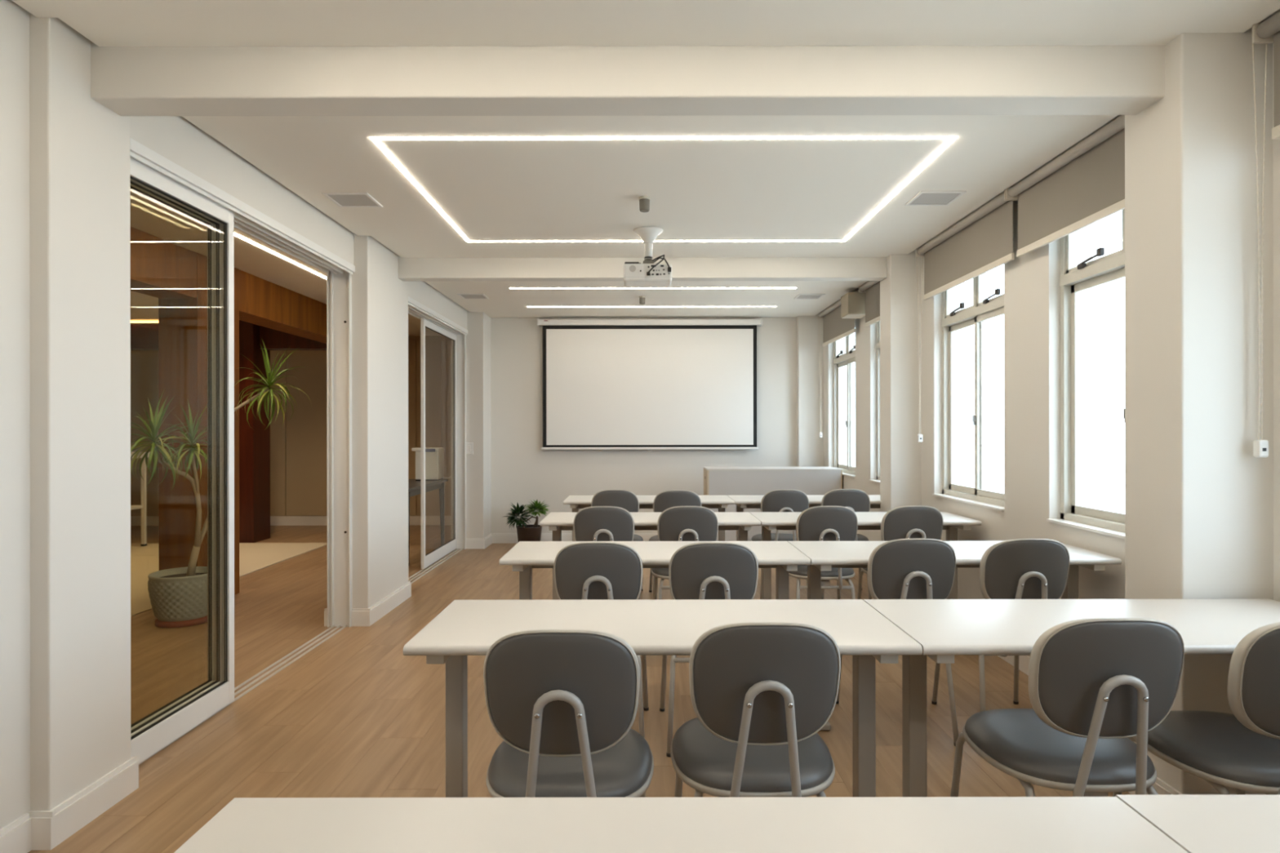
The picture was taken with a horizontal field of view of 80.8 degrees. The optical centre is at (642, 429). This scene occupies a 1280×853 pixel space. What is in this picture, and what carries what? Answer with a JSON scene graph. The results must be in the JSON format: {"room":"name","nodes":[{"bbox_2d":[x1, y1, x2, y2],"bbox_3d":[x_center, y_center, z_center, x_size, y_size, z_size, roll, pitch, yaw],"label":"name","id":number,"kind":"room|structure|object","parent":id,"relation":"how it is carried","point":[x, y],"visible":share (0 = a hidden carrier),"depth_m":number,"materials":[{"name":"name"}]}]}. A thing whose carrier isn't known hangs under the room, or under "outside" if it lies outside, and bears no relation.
{"room":"lecture hall","nodes":[
{"label":"lecture hall","id":0,"kind":"room"},
{"bbox_2d":[0,0,466,829],"bbox_3d":[-1.988,-0.088,2.633,0.185,2.760,11.066,0,0,0],"label":"wall","id":1,"kind":"structure","parent":0,"point":[15,257],"depth_m":2.29,"materials":[{"name":"white paint"}]},
{"bbox_2d":[129,137,355,764],"bbox_3d":[-1.986,0.106,3.830,0.187,2.372,2.260,0,0,0],"label":"door","id":2,"kind":"structure","parent":1,"relation":"in","point":[152,175],"depth_m":3.52,"materials":[{"name":"white metal"}]},
{"bbox_2d":[0,533,492,852],"bbox_3d":[-1.901,1.235,2.877,0.385,0.114,11.355,0,0,0],"label":"baseboard","id":3,"kind":"structure","parent":1,"relation":"attached to","point":[35,829],"depth_m":2.47,"materials":[{"name":"white paint"}]},
{"bbox_2d":[408,296,467,583],"bbox_3d":[-1.986,0.106,6.993,0.187,2.372,2.346,0,0,0],"label":"door","id":4,"kind":"structure","parent":1,"relation":"in","point":[429,319],"depth_m":8.09,"materials":[{"name":"white metal"}]},
{"bbox_2d":[130,188,441,335],"bbox_3d":[-4.842,-1.291,3.750,5.520,0.040,13.300,0,0,0],"label":"ceiling","id":5,"kind":"structure","parent":0,"point":[151,216],"depth_m":5.51,"materials":[{"name":"white paint"}]},
{"bbox_2d":[130,320,158,323],"bbox_3d":[-6.237,-1.250,8.732,2.530,0.022,0.025,0,0,0],"label":"light strip","id":6,"kind":"object","parent":5,"relation":"attached to","point":[131,322],"visible":0.02,"depth_m":8.72,"materials":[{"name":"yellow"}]},
{"bbox_2d":[130,226,326,343],"bbox_3d":[-3.341,-1.109,4.600,0.270,0.327,11.200,0,0,0],"label":"wood beam","id":7,"kind":"structure","parent":5,"relation":"attached to","point":[160,268],"depth_m":6.00,"materials":[{"name":"brown wood"}]},
{"bbox_2d":[130,324,326,351],"bbox_3d":[-5.539,-1.107,8.865,4.125,0.327,0.230,0,0,0],"label":"wood beam","id":8,"kind":"structure","parent":5,"relation":"attached to","point":[143,337],"depth_m":8.75,"materials":[{"name":"brown wood"}]},
{"bbox_2d":[234,232,326,279],"bbox_3d":[-2.651,-1.271,4.400,0.028,0.006,4.400,0,0,0],"label":"light strip","id":9,"kind":"object","parent":5,"relation":"attached to","point":[235,234],"visible":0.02,"depth_m":5.46,"materials":[{"name":"white plastic"}]},
{"bbox_2d":[130,335,451,515],"bbox_3d":[-4.740,-0.084,10.290,5.720,2.760,0.220,0,0,0],"label":"wall","id":10,"kind":"structure","parent":0,"point":[298,447],"depth_m":10.18,"materials":[{"name":"beige"}]},
{"bbox_2d":[130,515,451,525],"bbox_3d":[-4.739,1.233,10.189,5.320,0.125,0.022,0,0,0],"label":"baseboard","id":11,"kind":"structure","parent":10,"relation":"attached to","point":[135,520],"depth_m":10.18,"materials":[{"name":"white paint"}]},
{"bbox_2d":[516,524,542,542],"bbox_3d":[-1.234,1.171,8.200,0.280,0.240,0.280,0,0,0],"label":"pot","id":12,"kind":"object","parent":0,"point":[525,532],"depth_m":8.10,"materials":[{"name":"brown ceramic"}]},
{"bbox_2d":[27,524,1130,852],"bbox_3d":[-2.648,1.353,3.750,9.900,0.120,13.300,0,0,0],"label":"floor","id":13,"kind":"structure","parent":0,"point":[354,716],"depth_m":3.50,"materials":[{"name":"brown wood"}]},
{"bbox_2d":[29,13,130,810],"bbox_3d":[-1.958,-0.088,2.514,0.245,2.760,0.373,0,0,0],"label":"column","id":14,"kind":"structure","parent":13,"relation":"on","point":[80,188],"depth_m":2.45,"materials":[{"name":"white paint"}]},
{"bbox_2d":[158,253,239,594],"bbox_3d":[-3.340,0.011,5.690,0.280,2.567,0.560,0,0,0],"label":"wood column","id":15,"kind":"structure","parent":13,"relation":"on","point":[182,322],"depth_m":5.41,"materials":[{"name":"brown wood"}]},
{"bbox_2d":[130,339,311,627],"bbox_3d":[-2.919,0.315,5.140,1.234,1.957,0.658,0,0,-44],"label":"dracaena","id":16,"kind":"object","parent":13,"relation":"on","point":[178,597],"visible":0.81,"depth_m":4.96,"materials":[{"name":"green plant"}]},
{"bbox_2d":[147,566,207,621],"bbox_3d":[-3.084,1.105,5.060,0.409,0.298,0.409,0,0,0],"label":"pot","id":17,"kind":"object","parent":16,"relation":"on","point":[180,593],"depth_m":4.91,"materials":[{"name":"grey"}]},
{"bbox_2d":[130,542,327,616],"bbox_3d":[-5.218,1.292,5.975,3.360,0.009,5.150,0,0,0],"label":"rug","id":18,"kind":"object","parent":13,"relation":"on","point":[253,557],"visible":0.02,"depth_m":7.54,"materials":[{"name":"beige carpet"}]},
{"bbox_2d":[130,452,150,546],"bbox_3d":[-5.864,0.768,8.175,0.770,1.040,0.450,0,0,0],"label":"console table","id":19,"kind":"object","parent":18,"relation":"on","point":[144,486],"visible":0.17,"depth_m":8.32,"materials":[{"name":"beige wood"}]},
{"bbox_2d":[130,505,142,510],"bbox_3d":[-5.869,0.853,8.180,0.680,0.030,0.360,0,0,0],"label":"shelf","id":20,"kind":"object","parent":19,"relation":"attached to","point":[132,507],"depth_m":8.24,"materials":[{"name":"beige wood"}]},
{"bbox_2d":[239,320,270,542],"bbox_3d":[-4.700,0.012,8.795,0.500,2.567,0.390,0,0,0],"label":"wood column","id":21,"kind":"structure","parent":13,"relation":"on","point":[254,442],"depth_m":8.60,"materials":[{"name":"brown wood"}]},
{"bbox_2d":[351,234,408,608],"bbox_3d":[-1.945,-0.088,5.390,0.270,2.760,0.860,0,0,0],"label":"column","id":22,"kind":"structure","parent":13,"relation":"on","point":[380,299],"depth_m":5.15,"materials":[{"name":"white paint"}]},
{"bbox_2d":[408,479,448,565],"bbox_3d":[-2.499,0.926,7.800,0.600,0.736,1.440,0,0,0],"label":"side table","id":23,"kind":"object","parent":13,"relation":"on","point":[414,486],"visible":0.32,"depth_m":8.02,"materials":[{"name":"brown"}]},
{"bbox_2d":[411,447,451,480],"bbox_3d":[-2.296,0.378,8.323,0.417,0.360,0.344,0,0,0],"label":"printer","id":24,"kind":"object","parent":23,"relation":"on","point":[434,456],"visible":0.77,"depth_m":8.17,"materials":[{"name":"white plastic"}]},
{"bbox_2d":[450,311,491,537],"bbox_3d":[-1.903,-0.088,8.373,0.355,2.760,0.414,0,0,0],"label":"column","id":25,"kind":"structure","parent":13,"relation":"on","point":[478,420],"depth_m":8.17,"materials":[{"name":"white paint"}]},
{"bbox_2d":[466,442,473,453],"bbox_3d":[-1.875,0.202,8.160,0.080,0.124,0.012,0,0,0],"label":"light switch","id":26,"kind":"object","parent":25,"relation":"attached to","point":[469,446],"visible":1,"depth_m":8.16,"materials":[{"name":"white plastic"}]},
{"bbox_2d":[504,499,549,542],"bbox_3d":[-1.267,1.020,8.202,0.536,0.542,0.336,0,0,0],"label":"potted shrub","id":27,"kind":"object","parent":13,"relation":"on","point":[525,532],"visible":0.99,"depth_m":8.15,"materials":[{"name":"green plant"}]},
{"bbox_2d":[483,629,653,797],"bbox_3d":[-0.183,0.865,1.906,0.425,0.853,0.553,0,0,0],"label":"chair","id":28,"kind":"object","parent":13,"relation":"on","point":[562,704],"visible":0.9,"depth_m":1.68,"materials":[{"name":"grey leather"}]},
{"bbox_2d":[553,542,648,737],"bbox_3d":[-0.175,0.865,3.196,0.425,0.853,0.553,0,0,0],"label":"chair","id":29,"kind":"object","parent":13,"relation":"on","point":[583,571],"visible":0.46,"depth_m":2.96,"materials":[{"name":"grey plastic"}]},
{"bbox_2d":[573,506,634,541],"bbox_3d":[-0.224,0.865,4.570,0.425,0.853,0.553,0,0,0],"label":"chair","id":30,"kind":"object","parent":13,"relation":"on","point":[595,523],"visible":0.36,"depth_m":4.33,"materials":[{"name":"grey"}]},
{"bbox_2d":[591,489,644,599],"bbox_3d":[-0.201,0.865,5.764,0.425,0.853,0.553,0,0,0],"label":"chair","id":31,"kind":"object","parent":13,"relation":"on","point":[628,500],"visible":0.31,"depth_m":5.52,"materials":[{"name":"grey"}]},
{"bbox_2d":[563,495,734,541],"bbox_3d":[0.049,0.914,5.965,1.300,0.744,0.520,0,0,0],"label":"table","id":32,"kind":"object","parent":13,"relation":"on","point":[575,502],"visible":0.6,"depth_m":5.94,"materials":[{"name":"white laminate"}]},
{"bbox_2d":[540,511,760,599],"bbox_3d":[0.048,0.914,4.685,1.300,0.744,0.520,0,0,0],"label":"table","id":33,"kind":"object","parent":13,"relation":"on","point":[743,522],"visible":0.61,"depth_m":4.66,"materials":[{"name":"white laminate"}]},
{"bbox_2d":[499,541,810,599],"bbox_3d":[0.053,0.914,3.400,1.300,0.744,0.520,0,0,0],"label":"table","id":34,"kind":"object","parent":13,"relation":"on","point":[525,556],"visible":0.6,"depth_m":3.37,"materials":[{"name":"white laminate"}]},
{"bbox_2d":[403,599,922,797],"bbox_3d":[0.051,0.914,2.142,1.300,0.744,0.520,0,0,0],"label":"table","id":35,"kind":"object","parent":13,"relation":"on","point":[464,628],"visible":0.81,"depth_m":2.11,"materials":[{"name":"white laminate"}]},
{"bbox_2d":[648,489,701,599],"bbox_3d":[0.256,0.865,5.714,0.425,0.853,0.553,0,0,0],"label":"chair","id":36,"kind":"object","parent":13,"relation":"on","point":[664,500],"visible":0.26,"depth_m":5.47,"materials":[{"name":"grey"}]},
{"bbox_2d":[173,796,1188,852],"bbox_3d":[0.049,0.914,0.852,1.300,0.744,0.520,0,0,0],"label":"table","id":37,"kind":"object","parent":13,"relation":"on","point":[738,824],"visible":1,"depth_m":1.03,"materials":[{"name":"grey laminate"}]},
{"bbox_2d":[650,506,718,599],"bbox_3d":[0.265,0.865,4.574,0.425,0.853,0.553,0,0,0],"label":"chair","id":38,"kind":"object","parent":13,"relation":"on","point":[678,523],"visible":0.45,"depth_m":4.34,"materials":[{"name":"grey"}]},
{"bbox_2d":[659,542,758,756],"bbox_3d":[0.283,0.865,3.186,0.425,0.853,0.553,0,0,0],"label":"chair","id":39,"kind":"object","parent":13,"relation":"on","point":[704,570],"visible":0.44,"depth_m":2.95,"materials":[{"name":"grey"}]},
{"bbox_2d":[670,622,840,797],"bbox_3d":[0.288,0.865,1.967,0.425,0.853,0.553,0,0,0],"label":"chair","id":40,"kind":"object","parent":13,"relation":"on","point":[762,693],"visible":0.98,"depth_m":1.74,"materials":[{"name":"grey"}]},
{"bbox_2d":[703,466,842,541],"bbox_3d":[1.337,0.842,7.834,1.368,0.892,0.472,0,0,0],"label":"desk","id":41,"kind":"object","parent":13,"relation":"on","point":[717,481],"visible":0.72,"depth_m":7.60,"materials":[{"name":"grey laminate"}]},
{"bbox_2d":[751,489,808,599],"bbox_3d":[1.055,0.864,5.764,0.425,0.853,0.553,0,0,0],"label":"chair","id":42,"kind":"object","parent":13,"relation":"on","point":[776,500],"visible":0.45,"depth_m":5.52,"materials":[{"name":"grey"}]},
{"bbox_2d":[728,494,881,541],"bbox_3d":[1.351,0.912,5.965,1.295,0.744,0.520,0,0,0],"label":"table","id":43,"kind":"object","parent":13,"relation":"on","point":[742,502],"visible":0.29,"depth_m":5.94,"materials":[{"name":"white laminate"}]},
{"bbox_2d":[795,310,823,466],"bbox_3d":[1.905,-0.092,8.515,0.300,2.760,0.130,0,0,0],"label":"column","id":44,"kind":"structure","parent":13,"relation":"on","point":[810,388],"depth_m":8.45,"materials":[{"name":"white paint"}]},
{"bbox_2d":[789,506,857,599],"bbox_3d":[1.075,0.864,4.574,0.425,0.853,0.553,0,0,0],"label":"chair","id":45,"kind":"object","parent":13,"relation":"on","point":[818,523],"visible":0.58,"depth_m":4.34,"materials":[{"name":"grey"}]},
{"bbox_2d":[821,488,871,599],"bbox_3d":[1.536,0.863,5.802,0.425,0.853,0.553,0,0,6],"label":"chair","id":46,"kind":"object","parent":13,"relation":"on","point":[858,500],"visible":0.29,"depth_m":5.56,"materials":[{"name":"grey"}]},
{"bbox_2d":[749,511,982,599],"bbox_3d":[1.350,0.912,4.685,1.295,0.744,0.520,0,0,0],"label":"table","id":47,"kind":"object","parent":13,"relation":"on","point":[770,521],"visible":0.49,"depth_m":4.66,"materials":[{"name":"white laminate"}]},
{"bbox_2d":[835,538,958,746],"bbox_3d":[1.107,0.864,3.282,0.425,0.853,0.553,0,0,0],"label":"chair","id":48,"kind":"object","parent":13,"relation":"on","point":[900,568],"visible":0.47,"depth_m":3.05,"materials":[{"name":"grey plastic"}]},
{"bbox_2d":[857,506,942,599],"bbox_3d":[1.569,0.863,4.570,0.425,0.853,0.553,0,0,0],"label":"chair","id":49,"kind":"object","parent":13,"relation":"on","point":[904,522],"visible":0.44,"depth_m":4.33,"materials":[{"name":"grey"}]},
{"bbox_2d":[880,249,921,541],"bbox_3d":[1.933,-0.092,5.612,0.243,2.760,0.245,0,0,0],"label":"column","id":50,"kind":"structure","parent":13,"relation":"on","point":[900,350],"depth_m":5.49,"materials":[{"name":"white paint"}]},
{"bbox_2d":[787,540,1121,730],"bbox_3d":[1.355,0.912,3.400,1.295,0.744,0.520,0,0,0],"label":"table","id":51,"kind":"object","parent":13,"relation":"on","point":[823,555],"visible":0.37,"depth_m":3.37,"materials":[{"name":"white laminate"}]},
{"bbox_2d":[931,538,1070,711],"bbox_3d":[1.564,0.863,3.271,0.425,0.853,0.553,0,0,0],"label":"chair","id":52,"kind":"object","parent":13,"relation":"on","point":[1017,568],"visible":0.51,"depth_m":3.04,"materials":[{"name":"grey plastic"}]},
{"bbox_2d":[950,617,1184,796],"bbox_3d":[1.115,0.864,2.002,0.425,0.853,0.553,0,0,0],"label":"chair","id":53,"kind":"object","parent":13,"relation":"on","point":[1095,684],"visible":0.98,"depth_m":1.78,"materials":[{"name":"grey"}]},
{"bbox_2d":[862,599,1279,796],"bbox_3d":[1.353,0.912,2.142,1.295,0.744,0.520,0,0,0],"label":"table","id":54,"kind":"object","parent":13,"relation":"on","point":[944,628],"visible":0.58,"depth_m":2.13,"materials":[{"name":"white laminate"}]},
{"bbox_2d":[1112,622,1279,796],"bbox_3d":[1.587,0.863,1.984,0.425,0.853,0.553,0,0,0],"label":"chair","id":55,"kind":"object","parent":13,"relation":"on","point":[1240,750],"visible":0.83,"depth_m":1.85,"materials":[{"name":"grey leather"}]},
{"bbox_2d":[1115,794,1279,852],"bbox_3d":[1.351,0.912,0.858,1.295,0.744,0.520,0,0,0],"label":"table","id":56,"kind":"object","parent":13,"relation":"on","point":[1197,823],"visible":0.74,"depth_m":1.04,"materials":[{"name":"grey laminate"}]},
{"bbox_2d":[1124,13,1273,793],"bbox_3d":[1.897,-0.092,2.570,0.315,2.760,0.290,0,0,0],"label":"column","id":57,"kind":"structure","parent":13,"relation":"on","point":[1199,502],"depth_m":2.42,"materials":[{"name":"white paint"}]},
{"bbox_2d":[490,317,796,534],"bbox_3d":[0.110,-0.090,8.645,4.380,2.760,0.150,0,0,0],"label":"wall","id":58,"kind":"structure","parent":0,"point":[522,473],"depth_m":8.57,"materials":[{"name":"white paint"}]},
{"bbox_2d":[492,533,657,543],"bbox_3d":[0.024,1.233,8.562,3.465,0.114,0.015,0,0,0],"label":"baseboard","id":59,"kind":"structure","parent":58,"relation":"attached to","point":[497,538],"depth_m":8.55,"materials":[{"name":"white paint"}]},
{"bbox_2d":[537,318,762,451],"bbox_3d":[0.083,-0.502,8.505,2.532,1.496,0.118,0,0,0],"label":"projection screen","id":60,"kind":"object","parent":58,"relation":"attached to","point":[608,384],"visible":1,"depth_m":8.50,"materials":[{"name":"white fabric"}]},
{"bbox_2d":[11,0,1279,317],"bbox_3d":[0.032,-1.297,2.853,3.812,0.040,11.405,0,0,0],"label":"ceiling","id":61,"kind":"structure","parent":0,"point":[490,189],"depth_m":3.44,"materials":[{"name":"white paint"}]},
{"bbox_2d":[321,192,382,207],"bbox_3d":[-1.601,-1.271,4.165,0.246,0.008,0.246,0,0,0],"label":"ceiling vent","id":62,"kind":"object","parent":61,"relation":"attached to","point":[340,199],"visible":1,"depth_m":4.15,"materials":[{"name":"white plastic"}]},
{"bbox_2d":[328,195,377,205],"bbox_3d":[-1.601,-1.273,4.165,0.210,0.004,0.210,0,0,0],"label":"grille","id":63,"kind":"object","parent":62,"relation":"attached to","point":[340,200],"depth_m":4.17,"materials":[{"name":"grey metal"}]},
{"bbox_2d":[457,293,488,298],"bbox_3d":[-1.611,-1.271,7.170,0.246,0.008,0.246,0,0,0],"label":"ceiling vent","id":64,"kind":"object","parent":61,"relation":"attached to","point":[463,295],"visible":1,"depth_m":7.14,"materials":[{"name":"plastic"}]},
{"bbox_2d":[460,294,485,297],"bbox_3d":[-1.611,-1.273,7.170,0.210,0.004,0.210,0,0,0],"label":"grille","id":65,"kind":"object","parent":64,"relation":"attached to","point":[461,295],"depth_m":7.14,"materials":[{"name":"grey metal"}]},
{"bbox_2d":[639,295,645,304],"bbox_3d":[-0.002,-1.240,7.200,0.062,0.074,0.062,0,0,0],"label":"ceiling sensor","id":66,"kind":"object","parent":61,"relation":"attached to","point":[642,298],"visible":1,"depth_m":7.17,"materials":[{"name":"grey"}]},
{"bbox_2d":[639,195,649,212],"bbox_3d":[0.011,-1.240,4.140,0.062,0.074,0.062,0,0,0],"label":"ceiling sensor","id":67,"kind":"object","parent":61,"relation":"attached to","point":[644,201],"visible":1,"depth_m":4.12,"materials":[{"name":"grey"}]},
{"bbox_2d":[623,226,672,287],"bbox_3d":[0.034,-1.104,4.808,0.306,0.346,0.265,0,0,0],"label":"projector","id":68,"kind":"object","parent":61,"relation":"hanging from","point":[648,273],"visible":1,"depth_m":4.72,"materials":[{"name":"white plastic"}]},
{"bbox_2d":[629,265,635,271],"bbox_3d":[-0.061,-1.009,4.710,0.042,0.042,0.003,0,0,0],"label":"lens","id":69,"kind":"object","parent":68,"relation":"attached to","point":[632,268],"depth_m":4.71,"materials":[{"name":"grey"}]},
{"bbox_2d":[527,306,776,306],"bbox_3d":[0.096,-1.277,7.795,2.580,0.007,0.020,0,0,0],"label":"recessed light","id":70,"kind":"object","parent":61,"relation":"in","point":[527,306],"visible":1,"depth_m":7.79,"materials":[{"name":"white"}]},
{"bbox_2d":[509,287,795,288],"bbox_3d":[0.096,-1.277,6.780,2.580,0.007,0.020,0,0,0],"label":"recessed light","id":71,"kind":"object","parent":61,"relation":"in","point":[750,287],"visible":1,"depth_m":6.78,"materials":[{"name":"white"}]},
{"bbox_2d":[370,136,957,242],"bbox_3d":[0.093,-1.277,4.190,2.560,0.007,1.820,0,0,0],"label":"recessed light","id":72,"kind":"object","parent":61,"relation":"in","point":[951,139],"visible":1,"depth_m":3.49,"materials":[{"name":"white plastic"}]},
{"bbox_2d":[794,293,825,298],"bbox_3d":[1.599,-1.275,7.200,0.246,0.008,0.246,0,0,0],"label":"ceiling speaker","id":73,"kind":"object","parent":61,"relation":"attached to","point":[800,295],"visible":1,"depth_m":7.17,"materials":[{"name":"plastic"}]},
{"bbox_2d":[796,294,822,298],"bbox_3d":[1.599,-1.277,7.200,0.210,0.004,0.210,0,0,0],"label":"grille","id":74,"kind":"object","parent":73,"relation":"attached to","point":[799,296],"depth_m":7.21,"materials":[{"name":"grey metal"}]},
{"bbox_2d":[904,191,966,205],"bbox_3d":[1.613,-1.275,4.150,0.246,0.008,0.246,0,0,0],"label":"ceiling vent","id":75,"kind":"object","parent":61,"relation":"attached to","point":[923,197],"visible":1,"depth_m":4.14,"materials":[{"name":"white plastic"}]},
{"bbox_2d":[910,193,959,204],"bbox_3d":[1.613,-1.277,4.150,0.210,0.004,0.210,0,0,0],"label":"grille","id":76,"kind":"object","parent":75,"relation":"attached to","point":[920,198],"depth_m":4.15,"materials":[{"name":"grey metal"}]},
{"bbox_2d":[823,8,1279,601],"bbox_3d":[2.142,-0.093,2.910,0.215,2.760,11.620,0,0,0],"label":"wall","id":77,"kind":"structure","parent":0,"point":[1032,288],"depth_m":4.02,"materials":[{"name":"white paint"}]},
{"bbox_2d":[833,319,855,477],"bbox_3d":[2.090,-0.312,7.705,0.140,1.540,1.030,0,0,0],"label":"window","id":78,"kind":"structure","parent":77,"relation":"in","point":[846,359],"depth_m":7.91,"materials":[{"name":"silver metal"}]},
{"bbox_2d":[817,290,858,437],"bbox_3d":[1.976,-0.605,7.650,0.090,1.385,1.284,0,0,0],"label":"roller blind","id":79,"kind":"object","parent":78,"relation":"attached to","point":[835,327],"visible":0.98,"depth_m":7.75,"materials":[{"name":"grey fabric"}]},
{"bbox_2d":[840,292,865,318],"bbox_3d":[1.938,-1.131,6.862,0.189,0.202,0.245,0,0,0],"label":"wall box","id":80,"kind":"object","parent":77,"relation":"attached to","point":[852,304],"visible":0.81,"depth_m":6.74,"materials":[{"name":"beige"}]},
{"bbox_2d":[858,280,879,327],"bbox_3d":[1.976,-1.104,6.245,0.090,0.386,0.934,0,0,0],"label":"roller blind","id":81,"kind":"object","parent":77,"relation":"attached to","point":[871,289],"visible":0.38,"depth_m":6.49,"materials":[{"name":"grey fabric"}]},
{"bbox_2d":[868,320,879,483],"bbox_3d":[2.090,-0.312,6.220,0.140,1.540,0.980,0,0,0],"label":"window","id":82,"kind":"structure","parent":77,"relation":"in","point":[877,344],"depth_m":6.67,"materials":[{"name":"silver metal"}]},
{"bbox_2d":[932,272,1004,511],"bbox_3d":[2.090,-0.312,4.737,0.140,1.540,1.016,0,0,0],"label":"window","id":83,"kind":"structure","parent":77,"relation":"in","point":[983,308],"depth_m":4.82,"materials":[{"name":"silver metal"}]},
{"bbox_2d":[915,189,1017,442],"bbox_3d":[1.976,-0.605,4.670,0.090,1.385,1.324,0,0,0],"label":"roller blind","id":84,"kind":"object","parent":83,"relation":"attached to","point":[980,242],"visible":0.97,"depth_m":4.55,"materials":[{"name":"grey fabric"}]},
{"bbox_2d":[1006,115,1124,257],"bbox_3d":[1.976,-1.104,3.357,0.090,0.386,1.269,0,0,0],"label":"roller blind","id":85,"kind":"object","parent":77,"relation":"attached to","point":[1084,185],"visible":0.47,"depth_m":3.44,"materials":[{"name":"grey fabric"}]},
{"bbox_2d":[1046,208,1124,538],"bbox_3d":[2.090,-0.312,3.251,0.140,1.540,1.022,0,0,0],"label":"window","id":86,"kind":"structure","parent":77,"relation":"in","point":[1074,278],"depth_m":3.69,"materials":[{"name":"silver metal"}]},
{"bbox_2d":[997,655,1265,794],"bbox_3d":[1.881,1.231,2.825,0.310,0.114,11.250,0,0,0],"label":"baseboard","id":87,"kind":"structure","parent":77,"relation":"attached to","point":[1160,786],"depth_m":2.53,"materials":[{"name":"white paint"}]},
{"bbox_2d":[1252,10,1279,457],"bbox_3d":[1.976,-0.605,1.220,0.090,1.385,2.364,0,0,0],"label":"roller blind","id":88,"kind":"object","parent":77,"relation":"attached to","point":[1268,30],"visible":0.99,"depth_m":2.38,"materials":[{"name":"grey"}]},
{"bbox_3d":[-2.652,-1.517,3.750,10.100,0.100,13.500,0,0,0],"label":"roof slab","id":89,"kind":"structure","parent":0,"visible":0},
{"bbox_2d":[90,41,1164,116],"bbox_3d":[-0.006,-1.288,2.579,3.670,0.364,0.152,0,0,0],"label":"beam","id":90,"kind":"structure","parent":89,"relation":"attached to","point":[600,80],"depth_m":2.50,"materials":[{"name":"white paint"}]},
{"bbox_2d":[398,255,886,281],"bbox_3d":[-0.007,-1.298,5.638,3.670,0.345,0.125,0,0,0],"label":"beam","id":91,"kind":"structure","parent":89,"relation":"attached to","point":[584,268],"depth_m":5.58,"materials":[{"name":"white paint"}]},
{"label":"outside","id":92,"kind":"structure","parent":0,"visible":0},
{"bbox_2d":[966,485,1124,513],"bbox_3d":[10.005,4.528,5.000,100.000,0.100,110.000,0,0,0],"label":"ground","id":93,"kind":"structure","parent":92,"point":[1109,498],"depth_m":49.99,"materials":[{"name":"white"}]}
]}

